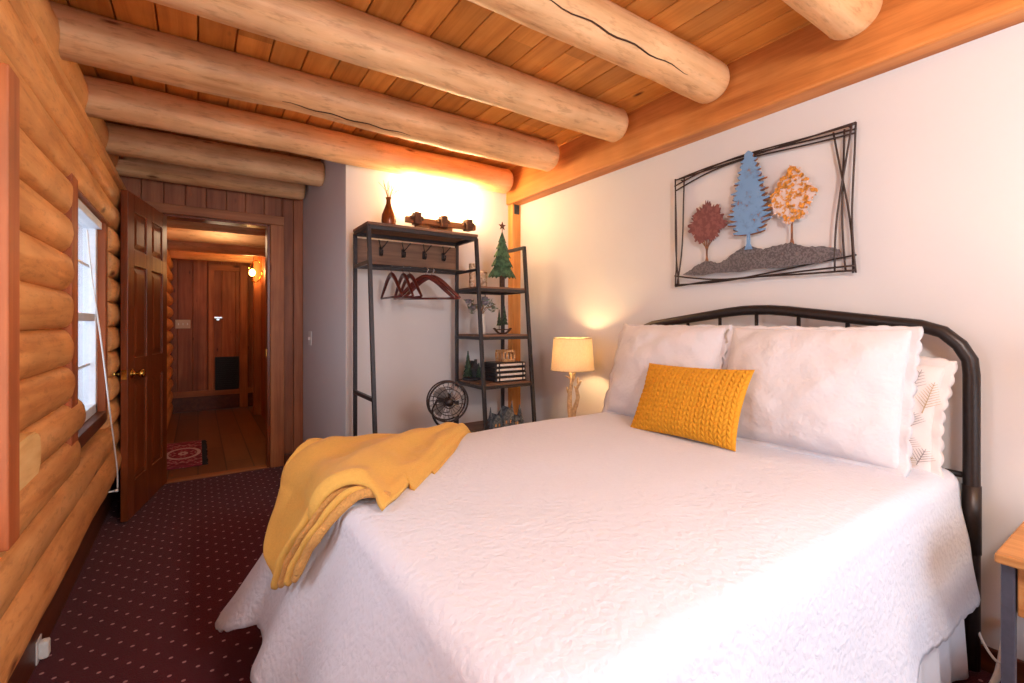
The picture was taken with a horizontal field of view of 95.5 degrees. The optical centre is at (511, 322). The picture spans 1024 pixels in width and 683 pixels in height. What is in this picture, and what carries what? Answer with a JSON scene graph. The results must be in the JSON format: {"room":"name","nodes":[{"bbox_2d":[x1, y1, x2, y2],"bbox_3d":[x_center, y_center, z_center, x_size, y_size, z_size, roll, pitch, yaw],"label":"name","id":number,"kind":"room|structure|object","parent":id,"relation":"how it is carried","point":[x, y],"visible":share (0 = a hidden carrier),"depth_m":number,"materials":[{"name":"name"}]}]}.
{"room":"bedroom","nodes":[
{"label":"bedroom","id":0,"kind":"room"},
{"bbox_2d":[0,0,126,682],"bbox_3d":[-1.286,-0.040,0.911,0.348,2.520,6.050,0,0,-34],"label":"wall","id":1,"kind":"structure","parent":0,"point":[63,486],"depth_m":1.53,"materials":[{"name":"brown wood"}]},
{"bbox_2d":[0,62,19,551],"bbox_3d":[-1.010,-0.052,0.620,0.280,1.185,0.978,0,0,-34],"label":"window","id":2,"kind":"structure","parent":1,"relation":"in","point":[9,81],"depth_m":1.04,"materials":[{"name":"brown wood"}]},
{"bbox_2d":[36,634,50,665],"bbox_3d":[-1.693,1.175,1.681,0.032,0.081,0.062,0,0,-34],"label":"plug","id":3,"kind":"object","parent":1,"relation":"attached to","point":[43,646],"visible":1,"depth_m":1.67,"materials":[{"name":"white plastic"}]},
{"bbox_2d":[7,472,118,682],"bbox_3d":[-1.252,1.040,0.874,0.143,0.360,5.950,0,0,-34],"label":"baseboard","id":4,"kind":"structure","parent":1,"relation":"attached to","point":[24,669],"depth_m":1.96,"materials":[{"name":"brown wood"}]},
{"bbox_2d":[36,634,41,665],"bbox_3d":[-1.704,1.175,1.674,0.005,0.081,0.062,0,0,-34],"label":"outlet plate","id":5,"kind":"object","parent":4,"relation":"attached to","point":[39,642],"depth_m":1.66,"materials":[{"name":"white plastic"}]},
{"bbox_2d":[62,173,109,447],"bbox_3d":[-2.093,-0.052,2.174,0.224,1.205,1.045,0,0,-34],"label":"window","id":6,"kind":"structure","parent":1,"relation":"in","point":[86,364],"depth_m":2.52,"materials":[{"name":"white glass"}]},
{"bbox_2d":[86,230,117,487],"bbox_3d":[-2.110,0.245,2.417,0.025,1.372,0.481,0,0,-27],"label":"blind cord","id":7,"kind":"object","parent":6,"relation":"hanging from","point":[86,230],"visible":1,"depth_m":2.34,"materials":[{"name":"white plastic"}]},
{"bbox_2d":[167,250,172,428],"bbox_3d":[-3.746,0.020,4.904,0.166,2.410,3.280,0,0,-34],"label":"wall","id":8,"kind":"structure","parent":0,"point":[169,261],"depth_m":5.66,"materials":[{"name":"brown wood"}]},
{"bbox_2d":[171,256,260,414],"bbox_3d":[-3.458,0.020,5.478,1.000,2.400,2.650,0,0,-34],"label":"trim","id":9,"kind":"structure","parent":8,"relation":"attached to","point":[245,396],"depth_m":6.53,"materials":[{"name":"brown wood"}]},
{"bbox_2d":[165,465,269,483],"bbox_3d":[-2.367,1.227,3.759,0.715,0.026,0.100,0,0,-34],"label":"threshold","id":10,"kind":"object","parent":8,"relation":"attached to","point":[213,474],"depth_m":3.73,"materials":[{"name":"brown wood"}]},
{"bbox_2d":[168,258,252,391],"bbox_3d":[-4.227,-0.030,6.618,1.400,2.500,0.100,0,0,-34],"label":"wall","id":11,"kind":"structure","parent":0,"point":[189,282],"depth_m":6.49,"materials":[{"name":"brown wood"}]},
{"bbox_2d":[175,320,190,328],"bbox_3d":[-4.500,0.015,6.361,0.170,0.120,0.028,0,0,-34],"label":"switch plate","id":12,"kind":"object","parent":11,"relation":"attached to","point":[179,324],"visible":1,"depth_m":6.36,"materials":[{"name":"white plastic"}]},
{"bbox_2d":[215,356,238,389],"bbox_3d":[-4.065,0.715,6.636,0.290,0.470,0.032,0,0,-34],"label":"air vent","id":13,"kind":"object","parent":11,"relation":"in","point":[226,368],"visible":1,"depth_m":6.62,"materials":[{"name":"black metal"}]},
{"bbox_2d":[119,175,302,490],"bbox_3d":[-2.415,-0.035,3.751,1.435,2.510,0.120,0,0,-34],"label":"wall","id":14,"kind":"structure","parent":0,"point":[291,210],"depth_m":4.00,"materials":[{"name":"brown wood"}]},
{"bbox_2d":[115,156,304,199],"bbox_3d":[-2.326,-1.141,3.615,1.311,0.184,0.187,0,0,-34],"label":"ceiling beam","id":15,"kind":"structure","parent":14,"relation":"attached to","point":[126,166],"depth_m":3.53,"materials":[{"name":"brown wood"}]},
{"bbox_2d":[145,201,283,467],"bbox_3d":[-2.374,0.158,3.770,0.935,2.125,0.154,0,0,-34],"label":"door frame","id":16,"kind":"structure","parent":14,"relation":"attached to","point":[274,232],"depth_m":3.92,"materials":[{"name":"brown wood"}]},
{"bbox_2d":[113,190,166,521],"bbox_3d":[-2.498,0.199,3.178,0.172,2.018,0.764,0,0,-22],"label":"door","id":17,"kind":"structure","parent":16,"relation":"attached to","point":[143,374],"depth_m":3.05,"materials":[{"name":"brown wood"}]},
{"bbox_2d":[284,453,292,464],"bbox_3d":[-1.889,1.173,4.026,0.155,0.095,0.016,0,0,-34],"label":"baseboard","id":18,"kind":"structure","parent":14,"relation":"attached to","point":[286,456],"depth_m":3.99,"materials":[{"name":"brown wood"}]},
{"bbox_2d":[261,257,264,418],"bbox_3d":[-2.826,-0.030,5.525,0.100,2.500,3.280,0,0,-34],"label":"wall","id":19,"kind":"structure","parent":0,"point":[262,258],"depth_m":6.00,"materials":[{"name":"brown wood"}]},
{"bbox_2d":[248,260,262,282],"bbox_3d":[-3.322,-0.669,6.022,0.165,0.290,0.090,0,0,-34],"label":"wall sconce","id":20,"kind":"object","parent":19,"relation":"attached to","point":[251,272],"visible":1,"depth_m":6.00,"materials":[{"name":"glass"}]},
{"bbox_2d":[303,159,507,441],"bbox_3d":[-0.909,-0.025,4.129,1.585,2.590,1.180,0,0,-34],"label":"wall","id":21,"kind":"structure","parent":0,"point":[415,339],"depth_m":3.56,"materials":[{"name":"white paint"}]},
{"bbox_2d":[308,332,311,345],"bbox_3d":[-1.702,0.130,3.906,0.022,0.116,0.076,0,0,-39],"label":"light switch","id":22,"kind":"object","parent":21,"relation":"attached to","point":[309,333],"visible":1,"depth_m":3.89,"materials":[{"name":"white plastic"}]},
{"bbox_2d":[405,191,475,231],"bbox_3d":[-0.538,-0.812,3.580,0.585,0.295,0.147,0,0,-34],"label":"vanity light","id":23,"kind":"object","parent":21,"relation":"attached to","point":[416,199],"visible":0.98,"depth_m":3.54,"materials":[{"name":"glass"}]},
{"bbox_2d":[49,0,811,169],"bbox_3d":[-0.080,-1.330,1.726,3.200,0.080,6.250,0,0,-34],"label":"ceiling","id":24,"kind":"structure","parent":0,"point":[729,31],"depth_m":2.19,"materials":[{"name":"brown wood"}]},
{"bbox_2d":[105,122,324,186],"bbox_3d":[-2.057,-1.165,3.270,1.371,0.198,0.200,0,0,-34],"label":"ceiling beam","id":25,"kind":"structure","parent":24,"relation":"attached to","point":[128,141],"depth_m":3.18,"materials":[{"name":"brown wood"}]},
{"bbox_2d":[83,75,513,193],"bbox_3d":[-1.157,-1.178,3.124,2.701,0.203,0.204,0,0,-34],"label":"ceiling beam","id":26,"kind":"structure","parent":24,"relation":"attached to","point":[109,100],"depth_m":2.83,"materials":[{"name":"beige wood"}]},
{"bbox_2d":[48,0,559,171],"bbox_3d":[-0.823,-1.199,2.612,2.680,0.217,0.218,0,0,-34],"label":"ceiling beam","id":27,"kind":"structure","parent":24,"relation":"attached to","point":[87,38],"depth_m":2.28,"materials":[{"name":"beige wood"}]},
{"bbox_2d":[147,0,628,141],"bbox_3d":[-0.466,-1.203,2.092,2.690,0.202,0.204,0,0,-34],"label":"ceiling beam","id":28,"kind":"structure","parent":24,"relation":"attached to","point":[330,28],"depth_m":2.01,"materials":[{"name":"beige wood"}]},
{"bbox_2d":[468,0,729,103],"bbox_3d":[-0.110,-1.206,1.583,2.710,0.205,0.204,0,0,-34],"label":"ceiling beam","id":29,"kind":"structure","parent":24,"relation":"attached to","point":[604,29],"depth_m":1.90,"materials":[{"name":"beige wood"}]},
{"bbox_2d":[782,0,882,39],"bbox_3d":[0.223,-1.205,1.063,2.681,0.208,0.207,0,0,-34],"label":"ceiling beam","id":30,"kind":"structure","parent":24,"relation":"attached to","point":[838,19],"depth_m":1.69,"materials":[{"name":"beige wood"}]},
{"bbox_2d":[28,406,1000,682],"bbox_3d":[-1.067,1.250,3.171,3.020,0.060,9.550,0,0,-34],"label":"floor","id":31,"kind":"structure","parent":0,"point":[145,603],"depth_m":2.24,"materials":[{"name":"red carpet"}]},
{"bbox_2d":[167,440,207,469],"bbox_3d":[-3.045,1.219,4.345,0.336,0.010,0.990,0,0,-34],"label":"oriental rug","id":32,"kind":"object","parent":31,"relation":"on","point":[191,453],"visible":0.94,"depth_m":4.29,"materials":[{"name":"red fabric"}]},
{"bbox_2d":[353,221,535,435],"bbox_3d":[-0.438,0.291,3.304,1.221,1.859,0.508,0,0,-34],"label":"clothes rack","id":33,"kind":"object","parent":31,"relation":"on","point":[369,254],"visible":0.86,"depth_m":3.32,"materials":[{"name":"grey metal"}]},
{"bbox_2d":[380,264,402,298],"bbox_3d":[-0.819,-0.282,3.151,0.023,0.230,0.424,0,0,-34],"label":"hanger","id":34,"kind":"object","parent":33,"relation":"hanging from","point":[391,274],"visible":1,"depth_m":3.13,"materials":[{"name":"brown wood"}]},
{"bbox_2d":[379,181,406,223],"bbox_3d":[-0.829,-0.810,3.208,0.212,0.344,0.106,0,0,-34],"label":"bottle vase","id":35,"kind":"object","parent":33,"relation":"on","point":[388,216],"visible":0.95,"depth_m":3.17,"materials":[{"name":"brown ceramic"}]},
{"bbox_2d":[393,265,413,299],"bbox_3d":[-0.748,-0.282,3.199,0.023,0.230,0.424,0,0,-31],"label":"hanger","id":36,"kind":"object","parent":33,"relation":"hanging from","point":[403,275],"visible":0.94,"depth_m":3.16,"materials":[{"name":"wood"}]},
{"bbox_2d":[398,266,422,299],"bbox_3d":[-0.711,-0.282,3.224,0.023,0.230,0.424,0,0,-35],"label":"hanger","id":37,"kind":"object","parent":33,"relation":"hanging from","point":[409,275],"visible":0.76,"depth_m":3.16,"materials":[{"name":"wood"}]},
{"bbox_2d":[353,221,477,242],"bbox_3d":[-0.664,-0.629,3.262,0.798,0.018,0.324,0,0,-34],"label":"shelf","id":38,"kind":"object","parent":33,"relation":"attached to","point":[374,233],"depth_m":3.22,"materials":[{"name":"brown wood"}]},
{"bbox_2d":[399,267,453,299],"bbox_3d":[-0.612,-0.282,3.291,0.424,0.230,0.023,0,0,8],"label":"hanger","id":39,"kind":"object","parent":33,"relation":"hanging from","point":[425,276],"visible":0.84,"depth_m":3.28,"materials":[{"name":"wood"}]},
{"bbox_2d":[403,267,460,299],"bbox_3d":[-0.574,-0.282,3.317,0.424,0.230,0.023,0,0,3],"label":"hanger","id":40,"kind":"object","parent":33,"relation":"hanging from","point":[442,281],"visible":0.75,"depth_m":3.31,"materials":[{"name":"wood"}]},
{"bbox_2d":[462,351,480,380],"bbox_3d":[-0.313,0.323,3.566,0.150,0.224,0.142,0,0,-34],"label":"figurine","id":41,"kind":"object","parent":33,"relation":"on","point":[472,371],"visible":0.96,"depth_m":3.53,"materials":[{"name":"metal"}]},
{"bbox_2d":[469,263,475,286],"bbox_3d":[-0.305,-0.363,3.571,0.054,0.196,0.053,0,0,-34],"label":"block","id":42,"kind":"object","parent":33,"relation":"on","point":[472,281],"visible":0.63,"depth_m":3.55,"materials":[{"name":"brown wood"}]},
{"bbox_2d":[464,421,482,431],"bbox_3d":[-0.133,0.792,3.545,0.403,0.014,0.446,0,0,-34],"label":"shelf","id":43,"kind":"object","parent":33,"relation":"attached to","point":[477,426],"depth_m":3.53,"materials":[{"name":"brown wood"}]},
{"bbox_2d":[463,294,497,333],"bbox_3d":[-0.230,-0.072,3.586,0.301,0.314,0.231,0,0,-34],"label":"flower vase","id":44,"kind":"object","parent":33,"relation":"on","point":[486,301],"visible":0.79,"depth_m":3.56,"materials":[{"name":"white ceramic"}]},
{"bbox_2d":[480,271,486,285],"bbox_3d":[-0.235,-0.333,3.618,0.092,0.136,0.090,0,0,-34],"label":"block","id":45,"kind":"object","parent":33,"relation":"on","point":[483,275],"visible":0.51,"depth_m":3.58,"materials":[{"name":"brown wood"}]},
{"bbox_2d":[459,286,524,291],"bbox_3d":[-0.163,-0.258,3.588,0.403,0.014,0.340,0,0,-34],"label":"shelf","id":46,"kind":"object","parent":33,"relation":"attached to","point":[478,288],"depth_m":3.43,"materials":[{"name":"brown wood"}]},
{"bbox_2d":[459,333,527,336],"bbox_3d":[-0.153,0.092,3.574,0.403,0.014,0.376,0,0,-34],"label":"shelf","id":47,"kind":"object","parent":33,"relation":"attached to","point":[480,334],"depth_m":3.44,"materials":[{"name":"brown wood"}]},
{"bbox_2d":[459,377,529,385],"bbox_3d":[-0.143,0.442,3.559,0.403,0.014,0.410,0,0,-34],"label":"shelf","id":48,"kind":"object","parent":33,"relation":"attached to","point":[523,382],"depth_m":3.42,"materials":[{"name":"brown wood"}]},
{"bbox_2d":[488,222,515,287],"bbox_3d":[-0.075,-0.521,3.569,0.250,0.512,0.111,0,0,-34],"label":"tree","id":49,"kind":"object","parent":33,"relation":"on","point":[502,265],"visible":0.94,"depth_m":3.54,"materials":[{"name":"metal"}]},
{"bbox_2d":[493,306,511,333],"bbox_3d":[-0.072,-0.024,3.547,0.159,0.218,0.058,0,0,-34],"label":"ornament","id":50,"kind":"object","parent":33,"relation":"on","point":[504,319],"visible":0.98,"depth_m":3.54,"materials":[{"name":"metal"}]},
{"bbox_2d":[483,401,522,430],"bbox_3d":[-0.054,0.681,3.434,0.323,0.207,0.108,0,0,-34],"label":"ornament","id":51,"kind":"object","parent":33,"relation":"on","point":[505,417],"visible":0.84,"depth_m":3.40,"materials":[{"name":"grey metal"}]},
{"bbox_2d":[485,376,525,382],"bbox_3d":[-0.055,0.418,3.538,0.270,0.034,0.184,0,0,-34],"label":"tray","id":52,"kind":"object","parent":33,"relation":"on","point":[487,378],"visible":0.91,"depth_m":3.46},
{"bbox_2d":[485,371,525,377],"bbox_3d":[-0.053,0.383,3.543,0.270,0.034,0.184,0,0,-34],"label":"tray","id":53,"kind":"object","parent":52,"relation":"on","point":[516,373],"visible":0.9,"depth_m":3.46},
{"bbox_2d":[485,366,524,372],"bbox_3d":[-0.058,0.348,3.543,0.270,0.034,0.184,0,0,-34],"label":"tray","id":54,"kind":"object","parent":53,"relation":"on","point":[520,368],"visible":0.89,"depth_m":3.46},
{"bbox_2d":[485,361,525,367],"bbox_3d":[-0.056,0.312,3.548,0.270,0.034,0.184,0,0,-34],"label":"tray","id":55,"kind":"object","parent":54,"relation":"on","point":[495,364],"visible":0.92,"depth_m":3.48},
{"bbox_2d":[495,349,515,361],"bbox_3d":[-0.052,0.249,3.561,0.116,0.088,0.116,0,0,-34],"label":"box","id":56,"kind":"object","parent":55,"relation":"on","point":[502,357],"visible":1,"depth_m":3.53,"materials":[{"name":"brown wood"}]},
{"bbox_2d":[426,380,468,424],"bbox_3d":[-0.415,0.788,2.928,0.260,0.863,0.260,0,0,-20],"label":"electric fan","id":57,"kind":"object","parent":31,"relation":"on","point":[444,398],"visible":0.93,"depth_m":2.87,"materials":[{"name":"black metal"}]},
{"bbox_2d":[508,204,520,414],"bbox_3d":[0.022,0.102,4.006,0.090,2.235,0.075,0,0,-34],"label":"post","id":58,"kind":"object","parent":31,"relation":"on","point":[514,211],"visible":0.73,"depth_m":3.98,"materials":[{"name":"brown wood"}]},
{"bbox_2d":[644,305,981,682],"bbox_3d":[0.382,0.567,1.724,1.964,1.306,1.589,0,0,-34],"label":"bed","id":59,"kind":"object","parent":31,"relation":"on","point":[951,661],"visible":0.12,"depth_m":1.61,"materials":[{"name":"brown metal"}]},
{"bbox_2d":[215,412,980,682],"bbox_3d":[0.236,0.801,1.662,2.151,0.596,1.706,0,0,-34],"label":"quilt","id":60,"kind":"object","parent":59,"relation":"on","point":[591,548],"visible":0.77,"depth_m":1.13,"materials":[{"name":"white fabric"}]},
{"bbox_2d":[263,422,470,589],"bbox_3d":[-0.521,0.613,1.839,0.597,0.370,1.135,0,0,8],"label":"throw blanket","id":61,"kind":"object","parent":60,"relation":"on","point":[322,479],"visible":0.88,"depth_m":1.51,"materials":[{"name":"yellow fabric"}]},
{"bbox_2d":[602,323,731,417],"bbox_3d":[0.787,0.268,2.462,0.272,0.542,0.710,0,0,-33],"label":"pillow sham","id":62,"kind":"object","parent":60,"relation":"on","point":[694,346],"visible":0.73,"depth_m":2.44,"materials":[{"name":"white fabric"}]},
{"bbox_2d":[630,363,754,451],"bbox_3d":[0.785,0.354,2.093,0.199,0.323,0.541,0,0,-37],"label":"knit cushion","id":63,"kind":"object","parent":60,"relation":"on","point":[704,405],"visible":1,"depth_m":2.00,"materials":[{"name":"yellow fabric"}]},
{"bbox_2d":[721,324,923,476],"bbox_3d":[1.178,0.267,1.887,0.255,0.531,0.732,0,0,-32],"label":"pillow sham","id":64,"kind":"object","parent":60,"relation":"on","point":[838,393],"visible":0.84,"depth_m":1.74,"materials":[{"name":"white fabric"}]},
{"bbox_2d":[909,356,957,478],"bbox_3d":[1.287,0.327,1.921,0.182,0.476,0.793,0,0,-29],"label":"printed pillow","id":65,"kind":"object","parent":60,"relation":"on","point":[935,379],"visible":0.12,"depth_m":1.63,"materials":[{"name":"fabric"}]},
{"bbox_2d":[978,632,1000,663],"bbox_3d":[1.562,1.070,1.509,0.091,0.303,0.311,0,0,35],"label":"lamp cord","id":66,"kind":"object","parent":31,"relation":"on","point":[979,634],"visible":0.42,"depth_m":1.57,"materials":[{"name":"white plastic"}]},
{"bbox_2d":[989,640,1000,682],"bbox_3d":[1.549,1.117,1.498,0.347,0.207,0.036,0,0,-32],"label":"power cord","id":67,"kind":"object","parent":31,"relation":"on","point":[996,677],"visible":0.32,"depth_m":1.53,"materials":[{"name":"white plastic"}]},
{"bbox_2d":[994,521,1023,682],"bbox_3d":[1.588,0.910,1.171,0.501,0.620,0.440,0,0,-34],"label":"nightstand","id":68,"kind":"object","parent":31,"relation":"on","point":[1010,555],"visible":1,"depth_m":1.21,"materials":[{"name":"brown wood"}]},
{"bbox_3d":[0.361,0.950,3.092,0.451,0.539,0.396,0,0,-34],"label":"nightstand","id":69,"kind":"object","parent":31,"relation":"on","visible":0},
{"bbox_2d":[551,337,594,416],"bbox_3d":[0.407,0.389,3.123,0.296,0.579,0.296,0,0,-34],"label":"table lamp","id":70,"kind":"object","parent":69,"relation":"on","point":[569,354],"visible":0.96,"depth_m":3.02,"materials":[{"name":"linen"},{"name":"wood"}]},
{"bbox_2d":[520,22,1023,660],"bbox_3d":[1.427,-0.035,2.104,0.120,2.610,5.190,0,0,-34],"label":"wall","id":71,"kind":"structure","parent":0,"point":[938,203],"depth_m":1.93,"materials":[{"name":"white paint"}]},
{"bbox_2d":[506,0,1023,204],"bbox_3d":[1.372,-1.161,2.006,0.140,0.298,4.890,0,0,-34],"label":"header beam","id":72,"kind":"structure","parent":71,"relation":"attached to","point":[805,64],"depth_m":2.11,"materials":[{"name":"orange wood"}]},
{"bbox_2d":[674,121,856,286],"bbox_3d":[1.191,-0.530,2.309,0.045,0.649,0.893,0,0,-34],"label":"wall art","id":73,"kind":"object","parent":71,"relation":"attached to","point":[793,194],"visible":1,"depth_m":2.25,"materials":[{"name":"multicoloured metal"}]},
{"bbox_2d":[981,644,1023,682],"bbox_3d":[1.399,1.177,2.025,0.018,0.085,4.890,0,0,-34],"label":"baseboard","id":74,"kind":"structure","parent":71,"relation":"attached to","point":[988,664],"depth_m":1.61,"materials":[{"name":"brown wood"}]},
{"bbox_3d":[-3.310,-1.070,5.258,1.400,0.080,3.380,0,0,-34],"label":"ceiling","id":75,"kind":"structure","parent":0,"visible":0},
{"bbox_2d":[169,250,252,262],"bbox_3d":[-3.920,-0.920,6.162,1.100,0.200,0.197,0,0,-34],"label":"beam","id":76,"kind":"structure","parent":75,"relation":"attached to","point":[173,254],"depth_m":6.06,"materials":[{"name":"brown wood"}]},
{"bbox_2d":[167,227,264,247],"bbox_3d":[-3.024,-0.920,4.836,1.100,0.200,0.197,0,0,-34],"label":"beam","id":77,"kind":"structure","parent":75,"relation":"attached to","point":[178,234],"depth_m":4.74,"materials":[{"name":"brown wood"}]},
{"bbox_2d":[167,240,264,256],"bbox_3d":[-3.472,-0.920,5.499,1.100,0.200,0.197,0,0,-34],"label":"beam","id":78,"kind":"structure","parent":75,"relation":"attached to","point":[174,245],"depth_m":5.42,"materials":[{"name":"brown wood"}]},
{"bbox_2d":[167,219,264,235],"bbox_3d":[-2.604,-0.920,4.214,1.100,0.200,0.197,0,0,-34],"label":"beam","id":79,"kind":"structure","parent":75,"relation":"attached to","point":[170,223],"depth_m":4.12,"materials":[{"name":"brown wood"}]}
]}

